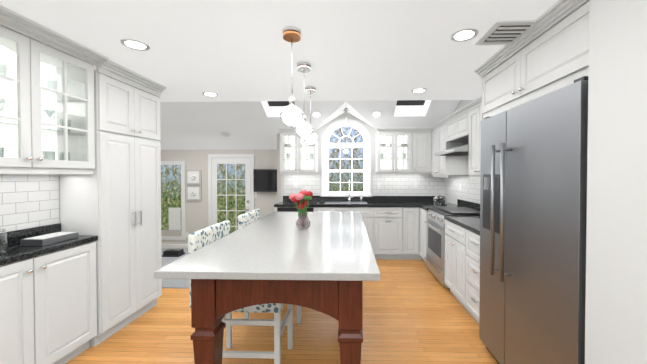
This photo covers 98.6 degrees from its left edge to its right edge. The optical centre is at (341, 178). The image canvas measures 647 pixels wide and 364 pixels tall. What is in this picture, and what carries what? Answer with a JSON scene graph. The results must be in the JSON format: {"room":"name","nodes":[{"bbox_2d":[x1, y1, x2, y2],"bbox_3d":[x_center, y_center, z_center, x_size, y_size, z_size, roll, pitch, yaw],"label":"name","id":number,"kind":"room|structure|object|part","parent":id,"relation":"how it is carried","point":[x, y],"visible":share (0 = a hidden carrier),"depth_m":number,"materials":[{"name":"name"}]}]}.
{"room":"kitchen","nodes":[
{"label":"kitchen","id":0,"kind":"room"},
{"bbox_2d":[8,187,59,231],"bbox_3d":[-2.405,0.226,0.664,0.100,2.360,4.720,0,1,1],"label":"wall","id":1,"kind":"structure","parent":0,"point":[59,209],"depth_m":2.28,"materials":[{"name":"white tile"}]},
{"bbox_2d":[0,174,58,232],"bbox_3d":[-2.333,0.150,1.362,0.006,0.449,1.822,0,1,1],"label":"wall tile","id":2,"kind":"structure","parent":1,"relation":"attached to","point":[29,200],"depth_m":2.06,"materials":[{"name":"white tile"}]},
{"bbox_2d":[0,13,99,173],"bbox_3d":[-2.161,-0.500,1.799,0.312,0.938,0.921,0,1,1],"label":"upper cabinet","id":3,"kind":"object","parent":1,"relation":"attached to","point":[47,122],"depth_m":1.94,"materials":[{"name":"white wood"}]},
{"bbox_2d":[161,150,276,243],"bbox_3d":[-3.076,-0.012,6.030,3.900,3.320,0.120,0,1,1],"label":"wall","id":4,"kind":"structure","parent":0,"point":[197,215],"depth_m":5.97,"materials":[{"name":"grey paint"}]},
{"bbox_2d":[161,161,185,239],"bbox_3d":[-3.878,0.469,5.984,1.060,1.700,0.025,0,1,1],"label":"window","id":5,"kind":"structure","parent":4,"relation":"in","point":[173,206],"depth_m":5.97,"materials":[{"name":"white"}]},
{"bbox_2d":[161,244,187,247],"bbox_3d":[-3.404,1.504,5.964,1.050,0.190,0.070,0,1,1],"label":"baseboard heater","id":6,"kind":"object","parent":4,"relation":"attached to","point":[174,245],"visible":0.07,"depth_m":5.93,"materials":[{"name":"white metal"}]},
{"bbox_2d":[186,170,201,184],"bbox_3d":[-3.159,-0.035,5.939,0.320,0.320,0.063,0,1,1],"label":"picture","id":7,"kind":"object","parent":4,"relation":"attached to","point":[193,177],"visible":1,"depth_m":5.94,"materials":[{"name":"grey paper"}]},
{"bbox_2d":[186,186,201,200],"bbox_3d":[-3.159,0.310,5.944,0.320,0.320,0.063,0,1,1],"label":"picture","id":8,"kind":"object","parent":4,"relation":"attached to","point":[193,193],"visible":1,"depth_m":5.94,"materials":[{"name":"grey"}]},
{"bbox_2d":[253,169,276,191],"bbox_3d":[-1.560,0.036,5.864,0.540,0.470,0.133,0,1,1],"label":"television","id":9,"kind":"object","parent":4,"relation":"attached to","point":[265,180],"depth_m":5.80,"materials":[{"name":"black plastic"}]},
{"bbox_2d":[208,154,254,232],"bbox_3d":[-2.349,0.537,5.928,0.990,2.125,0.060,0,1,1],"label":"door","id":10,"kind":"structure","parent":0,"point":[231,198],"depth_m":5.94,"materials":[{"name":"white wood"}]},
{"bbox_2d":[277,134,280,202],"bbox_3d":[-1.184,-0.007,5.716,0.100,3.320,0.650,0,1,1],"label":"wall","id":11,"kind":"structure","parent":0,"point":[278,173],"depth_m":5.39,"materials":[{"name":"grey paint"}]},
{"bbox_2d":[0,0,558,101],"bbox_3d":[-1.457,-1.018,0.922,7.400,0.120,5.320,0,1,1],"label":"ceiling","id":12,"kind":"structure","parent":0,"point":[347,50],"depth_m":1.99,"materials":[{"name":"white paint"}]},
{"bbox_2d":[120,39,149,50],"bbox_3d":[-1.489,-0.969,2.014,0.176,0.007,0.176,0,1,1],"label":"recessed light","id":13,"kind":"object","parent":12,"relation":"in","point":[135,44],"visible":0.98,"depth_m":2.00,"materials":[{"name":"white"}]},
{"bbox_2d":[202,92,217,96],"bbox_3d":[-1.527,-0.987,3.245,0.176,0.007,0.176,0,1,1],"label":"recessed light","id":14,"kind":"object","parent":12,"relation":"in","point":[212,94],"visible":1,"depth_m":3.25,"materials":[{"name":"white"}]},
{"bbox_2d":[280,26,303,127],"bbox_3d":[-0.324,-0.653,1.828,0.156,0.633,0.156,0,1,1],"label":"pendant light","id":15,"kind":"object","parent":12,"relation":"hanging from","point":[291,34],"visible":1,"depth_m":1.80,"materials":[{"name":"white glass"}]},
{"bbox_2d":[295,62,312,138],"bbox_3d":[-0.319,-0.661,2.388,0.156,0.633,0.156,0,1,1],"label":"pendant light","id":16,"kind":"object","parent":12,"relation":"hanging from","point":[303,67],"visible":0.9,"depth_m":2.35,"materials":[{"name":"white glass"}]},
{"bbox_2d":[304,86,317,145],"bbox_3d":[-0.333,-0.670,3.028,0.156,0.633,0.156,0,1,1],"label":"pendant light","id":17,"kind":"object","parent":12,"relation":"hanging from","point":[310,90],"visible":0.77,"depth_m":2.99,"materials":[{"name":"white glass"}]},
{"bbox_2d":[411,88,426,92],"bbox_3d":[0.870,-0.985,3.103,0.176,0.007,0.176,0,1,1],"label":"recessed light","id":18,"kind":"object","parent":12,"relation":"in","point":[418,90],"visible":0.98,"depth_m":3.10,"materials":[{"name":"white"}]},
{"bbox_2d":[450,28,477,41],"bbox_3d":[0.828,-0.967,1.874,0.176,0.007,0.176,0,1,1],"label":"recessed light","id":19,"kind":"object","parent":12,"relation":"in","point":[464,34],"visible":1,"depth_m":1.86,"materials":[{"name":"white"}]},
{"bbox_2d":[475,20,534,44],"bbox_3d":[1.107,-0.961,1.847,0.300,0.018,0.300,0,1,1],"label":"ceiling vent","id":20,"kind":"object","parent":12,"relation":"in","point":[502,32],"visible":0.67,"depth_m":1.81,"materials":[{"name":"white metal"}]},
{"bbox_2d":[65,259,497,363],"bbox_3d":[-1.436,1.550,1.798,7.400,0.320,7.000,0,1,1],"label":"floor","id":21,"kind":"structure","parent":0,"point":[415,311],"depth_m":2.50,"materials":[{"name":"brown wood"}]},
{"bbox_2d":[0,241,96,363],"bbox_3d":[-2.164,0.950,1.825,0.317,0.880,0.911,0,1,1],"label":"base cabinet","id":22,"kind":"object","parent":21,"relation":"on","point":[48,308],"visible":0.98,"depth_m":1.90,"materials":[{"name":"white wood"}]},
{"bbox_2d":[0,223,97,265],"bbox_3d":[-2.170,0.445,1.362,0.327,0.138,1.822,0,1,1],"label":"countertop","id":23,"kind":"structure","parent":22,"relation":"on","point":[16,252],"depth_m":1.95,"materials":[{"name":"black stone"}]},
{"bbox_2d":[0,228,7,254],"bbox_3d":[-2.158,0.377,1.720,0.120,0.186,0.120,0,1,1],"label":"glass jar","id":24,"kind":"object","parent":23,"relation":"on","point":[6,244],"visible":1,"depth_m":1.75,"materials":[{"name":"clear glass"}]},
{"bbox_2d":[20,232,78,245],"bbox_3d":[-2.149,0.441,2.061,0.160,0.047,0.260,0,1,1],"label":"steel tray","id":25,"kind":"object","parent":23,"relation":"on","point":[47,239],"visible":1,"depth_m":1.99,"materials":[{"name":"silver metal"}]},
{"bbox_2d":[59,60,165,346],"bbox_3d":[-2.096,0.198,2.646,0.409,2.358,0.740,0,1,1],"label":"pantry","id":26,"kind":"object","parent":21,"relation":"on","point":[113,202],"visible":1,"depth_m":2.48,"materials":[{"name":"white wood"}]},
{"bbox_2d":[161,248,188,288],"bbox_3d":[-2.494,1.346,4.394,2.350,0.012,1.840,0,1,1],"label":"rug","id":27,"kind":"object","parent":21,"relation":"on","point":[177,283],"depth_m":3.69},
{"bbox_2d":[162,248,184,256],"bbox_3d":[-2.927,1.282,4.854,0.300,0.102,0.200,0,1,1],"label":"stand","id":28,"kind":"object","parent":27,"relation":"on","point":[172,252],"visible":0.98,"depth_m":4.78,"materials":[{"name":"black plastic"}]},
{"bbox_2d":[188,220,292,363],"bbox_3d":[-0.688,0.868,2.069,0.600,1.035,0.560,0,1,1],"label":"stool","id":29,"kind":"object","parent":21,"relation":"on","point":[199,239],"visible":0.46,"depth_m":1.86,"materials":[{"name":"white wood"}]},
{"bbox_3d":[-0.688,0.618,2.066,0.600,0.534,0.560,0,1,1],"label":"seat","id":30,"kind":"part","parent":29,"relation":"part of","materials":[{"name":"fabric"}]},
{"bbox_2d":[154,212,379,363],"bbox_3d":[-0.346,0.914,2.526,1.140,0.930,2.270,0,1,1],"label":"kitchen island","id":31,"kind":"object","parent":21,"relation":"on","point":[325,262],"visible":0.98,"depth_m":1.48,"materials":[{"name":"white stone"}]},
{"bbox_2d":[289,189,312,229],"bbox_3d":[-0.349,0.271,2.457,0.215,0.356,0.222,0,1,1],"label":"vase","id":32,"kind":"object","parent":31,"relation":"on","point":[301,198],"visible":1,"depth_m":2.42,"materials":[{"name":"clear glass"}]},
{"bbox_2d":[237,209,300,322],"bbox_3d":[-0.667,0.857,2.869,0.600,1.035,0.560,0,1,1],"label":"stool","id":33,"kind":"object","parent":21,"relation":"on","point":[245,219],"visible":0.15,"depth_m":2.66,"materials":[{"name":"white fabric"}]},
{"bbox_3d":[-0.667,0.606,2.865,0.600,0.534,0.560,0,1,1],"label":"seat","id":34,"kind":"part","parent":33,"relation":"part of","materials":[{"name":"fabric"}]},
{"bbox_2d":[275,207,314,211],"bbox_3d":[-0.773,0.905,4.944,0.653,0.880,0.653,0,1,1],"label":"base cabinet","id":35,"kind":"object","parent":21,"relation":"on","point":[277,209],"depth_m":4.62,"materials":[{"name":"white"}]},
{"bbox_2d":[315,207,374,254],"bbox_3d":[0.048,0.905,4.922,0.989,0.880,0.653,0,1,1],"label":"base cabinet","id":36,"kind":"object","parent":21,"relation":"on","point":[368,213],"depth_m":4.60,"materials":[{"name":"white wood"}]},
{"bbox_2d":[274,180,455,206],"bbox_3d":[0.406,0.239,4.903,3.033,0.446,0.655,0,1,1],"label":"countertop","id":37,"kind":"structure","parent":36,"relation":"on","point":[384,201],"depth_m":5.13,"materials":[{"name":"black stone"}]},
{"bbox_2d":[432,194,446,204],"bbox_3d":[1.660,0.340,4.682,0.240,0.174,0.240,0,1,1],"label":"cake dome","id":38,"kind":"object","parent":37,"relation":"on","point":[442,203],"visible":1,"depth_m":4.67,"materials":[{"name":"clear glass"}]},
{"bbox_2d":[375,207,402,258],"bbox_3d":[0.781,0.905,4.904,0.478,0.880,0.653,0,1,1],"label":"base cabinet","id":39,"kind":"object","parent":21,"relation":"on","point":[393,232],"depth_m":4.59,"materials":[{"name":"white wood"}]},
{"bbox_2d":[403,207,418,259],"bbox_3d":[1.150,0.905,4.894,0.261,0.880,0.653,0,1,1],"label":"base cabinet","id":40,"kind":"object","parent":21,"relation":"on","point":[410,214],"depth_m":4.58,"materials":[{"name":"white wood"}]},
{"bbox_2d":[419,207,422,259],"bbox_3d":[1.601,0.906,4.882,0.641,0.880,0.653,0,1,1],"label":"base cabinet","id":41,"kind":"object","parent":21,"relation":"on","point":[420,258],"depth_m":4.59,"materials":[{"name":"white wood"}]},
{"bbox_2d":[420,208,427,262],"bbox_3d":[1.595,0.913,4.365,0.626,0.880,0.428,0,1,1],"label":"base cabinet","id":42,"kind":"object","parent":21,"relation":"on","point":[423,213],"depth_m":4.37,"materials":[{"name":"white wood"}]},
{"bbox_2d":[424,207,479,289],"bbox_3d":[1.539,0.890,3.763,0.655,0.943,0.768,0,1,1],"label":"range","id":43,"kind":"object","parent":21,"relation":"on","point":[434,258],"visible":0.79,"depth_m":3.67,"materials":[{"name":"silver metal"}]},
{"bbox_2d":[444,220,463,305],"bbox_3d":[1.562,0.932,3.072,0.626,0.880,0.607,0,1,1],"label":"base cabinet","id":44,"kind":"object","parent":21,"relation":"on","point":[462,266],"depth_m":3.06,"materials":[{"name":"white wood"}]},
{"bbox_2d":[464,228,479,323],"bbox_3d":[1.548,0.939,2.528,0.626,0.880,0.481,0,1,1],"label":"base cabinet","id":45,"kind":"object","parent":21,"relation":"on","point":[471,239],"depth_m":2.64,"materials":[{"name":"white wood"}]},
{"bbox_2d":[419,199,479,234],"bbox_3d":[1.568,0.415,3.412,0.632,0.138,2.263,0,1,1],"label":"countertop","id":46,"kind":"structure","parent":45,"relation":"on","point":[471,223],"depth_m":3.23,"materials":[{"name":"black stone"}]},
{"bbox_2d":[479,76,587,363],"bbox_3d":[1.431,0.456,1.751,0.788,1.868,0.965,0,1,1],"label":"fridge","id":47,"kind":"object","parent":21,"relation":"on","point":[533,194],"visible":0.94,"depth_m":1.57,"materials":[{"name":"silver metal"}]},
{"bbox_3d":[1.074,0.218,1.874,0.069,0.900,0.146,0,1,1],"label":"handle","id":48,"kind":"part","parent":47,"relation":"part of","materials":[{"name":"silver metal"}]},
{"bbox_2d":[159,100,459,149],"bbox_3d":[-1.357,-1.145,4.804,7.400,1.191,2.450,0,1,1],"label":"ceiling","id":49,"kind":"structure","parent":0,"point":[251,125],"depth_m":4.96,"materials":[{"name":"white paint"}]},
{"bbox_2d":[221,132,230,136],"bbox_3d":[-2.242,-0.862,5.415,0.170,0.084,0.150,0,1,1],"label":"smoke detector","id":50,"kind":"object","parent":49,"relation":"attached to","point":[226,134],"visible":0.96,"depth_m":5.38,"materials":[{"name":"white plastic"}]},
{"bbox_2d":[312,112,321,117],"bbox_3d":[-0.426,-1.117,4.835,0.170,0.073,0.150,0,1,1],"label":"recessed light","id":51,"kind":"object","parent":49,"relation":"in","point":[317,114],"visible":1,"depth_m":4.83,"materials":[{"name":"white"}]},
{"bbox_2d":[343,107,348,153],"bbox_3d":[0.088,-0.850,4.976,0.124,0.827,0.124,0,1,1],"label":"light","id":52,"kind":"object","parent":49,"relation":"hanging from","point":[346,150],"visible":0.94,"depth_m":4.95,"materials":[{"name":"silver metal"}]},
{"bbox_2d":[372,111,381,116],"bbox_3d":[0.614,-1.116,4.808,0.170,0.073,0.150,0,1,1],"label":"recessed light","id":53,"kind":"object","parent":49,"relation":"in","point":[376,114],"visible":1,"depth_m":4.81,"materials":[{"name":"white"}]},
{"bbox_2d":[281,112,432,201],"bbox_3d":[0.556,-0.161,5.304,3.600,3.000,0.160,0,1,1],"label":"wall","id":54,"kind":"structure","parent":0,"point":[371,130],"depth_m":5.23,"materials":[{"name":"white paint"}]},
{"bbox_2d":[279,128,317,173],"bbox_3d":[-0.761,-0.485,5.073,0.640,0.805,0.340,0,1,1],"label":"upper cabinet","id":55,"kind":"object","parent":54,"relation":"attached to","point":[296,157],"depth_m":4.91,"materials":[{"name":"white wood"}]},
{"bbox_2d":[320,119,371,196],"bbox_3d":[0.095,-0.358,5.257,0.970,1.535,0.150,0,1,1],"label":"window","id":56,"kind":"structure","parent":54,"relation":"in","point":[326,145],"depth_m":5.22,"materials":[{"name":"white wood"}]},
{"bbox_2d":[284,172,444,195],"bbox_3d":[0.419,0.094,5.227,3.023,0.449,0.006,0,1,1],"label":"wall tile","id":57,"kind":"structure","parent":54,"relation":"attached to","point":[403,185],"depth_m":5.21,"materials":[{"name":"white tile"}]},
{"bbox_2d":[294,182,417,187],"bbox_3d":[0.266,0.120,5.226,2.325,0.120,0.005,0,1,1],"label":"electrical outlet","id":58,"kind":"object","parent":57,"relation":"attached to","point":[378,184],"visible":1,"depth_m":5.21,"materials":[{"name":"white plastic"}]},
{"bbox_2d":[376,128,414,173],"bbox_3d":[0.941,-0.484,5.030,0.604,0.805,0.342,0,1,1],"label":"upper cabinet","id":59,"kind":"object","parent":54,"relation":"attached to","point":[403,150],"depth_m":4.87,"materials":[{"name":"white wood"}]},
{"bbox_2d":[415,128,431,173],"bbox_3d":[1.419,-0.484,5.018,0.352,0.805,0.342,0,1,1],"label":"upper cabinet","id":60,"kind":"object","parent":54,"relation":"attached to","point":[422,135],"depth_m":4.85,"materials":[{"name":"white wood"}]},
{"bbox_2d":[445,100,473,204],"bbox_3d":[1.895,-0.260,1.736,0.100,3.300,7.100,0,1,1],"label":"wall","id":61,"kind":"structure","parent":0,"point":[462,103],"depth_m":4.54,"materials":[{"name":"white paint"}]},
{"bbox_2d":[430,120,465,177],"bbox_3d":[1.737,-0.462,4.493,0.342,0.876,0.724,0,1,1],"label":"upper cabinet","id":62,"kind":"object","parent":61,"relation":"attached to","point":[441,166],"depth_m":4.27,"materials":[{"name":"white wood"}]},
{"bbox_2d":[434,143,468,155],"bbox_3d":[1.632,-0.434,3.741,0.512,0.199,0.776,0,1,1],"label":"range hood","id":63,"kind":"object","parent":61,"relation":"attached to","point":[462,150],"visible":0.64,"depth_m":3.62,"materials":[{"name":"silver metal"}]},
{"bbox_2d":[446,112,465,143],"bbox_3d":[1.722,-0.716,3.930,0.342,0.351,0.391,0,1,1],"label":"upper cabinet","id":64,"kind":"object","parent":61,"relation":"attached to","point":[449,119],"depth_m":3.99,"materials":[{"name":"white wood"}]},
{"bbox_2d":[454,108,465,139],"bbox_3d":[1.712,-0.711,3.540,0.342,0.351,0.389,0,1,1],"label":"upper cabinet","id":65,"kind":"object","parent":61,"relation":"attached to","point":[461,126],"depth_m":3.61,"materials":[{"name":"white wood"}]},
{"bbox_2d":[444,175,479,203],"bbox_3d":[1.892,0.126,3.725,0.006,0.429,2.915,0,1,1],"label":"wall tile","id":66,"kind":"structure","parent":61,"relation":"attached to","point":[470,191],"depth_m":4.33,"materials":[{"name":"white tile"}]},
{"bbox_2d":[466,96,482,177],"bbox_3d":[1.700,-0.442,3.073,0.342,0.876,0.549,0,1,1],"label":"upper cabinet","id":67,"kind":"object","parent":61,"relation":"attached to","point":[474,117],"depth_m":3.20,"materials":[{"name":"white wood"}]},
{"bbox_2d":[474,0,588,119],"bbox_3d":[1.513,0.209,1.885,0.654,2.358,1.275,0,1,1],"label":"upper cabinet","id":68,"kind":"object","parent":61,"relation":"attached to","point":[548,52],"visible":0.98,"depth_m":1.73,"materials":[{"name":"white wood"}]},
{"bbox_2d":[585,0,646,363],"bbox_3d":[1.462,0.220,1.082,0.730,2.360,0.315,0,1,1],"label":"wall","id":69,"kind":"structure","parent":0,"point":[616,288],"depth_m":1.10,"materials":[{"name":"white paint"}]},
{"label":"outside","id":70,"kind":"structure","parent":0,"visible":0},
{"bbox_2d":[329,127,363,191],"bbox_3d":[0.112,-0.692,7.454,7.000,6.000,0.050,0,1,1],"label":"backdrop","id":71,"kind":"structure","parent":70,"point":[353,159],"depth_m":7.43,"materials":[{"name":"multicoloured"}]}
]}

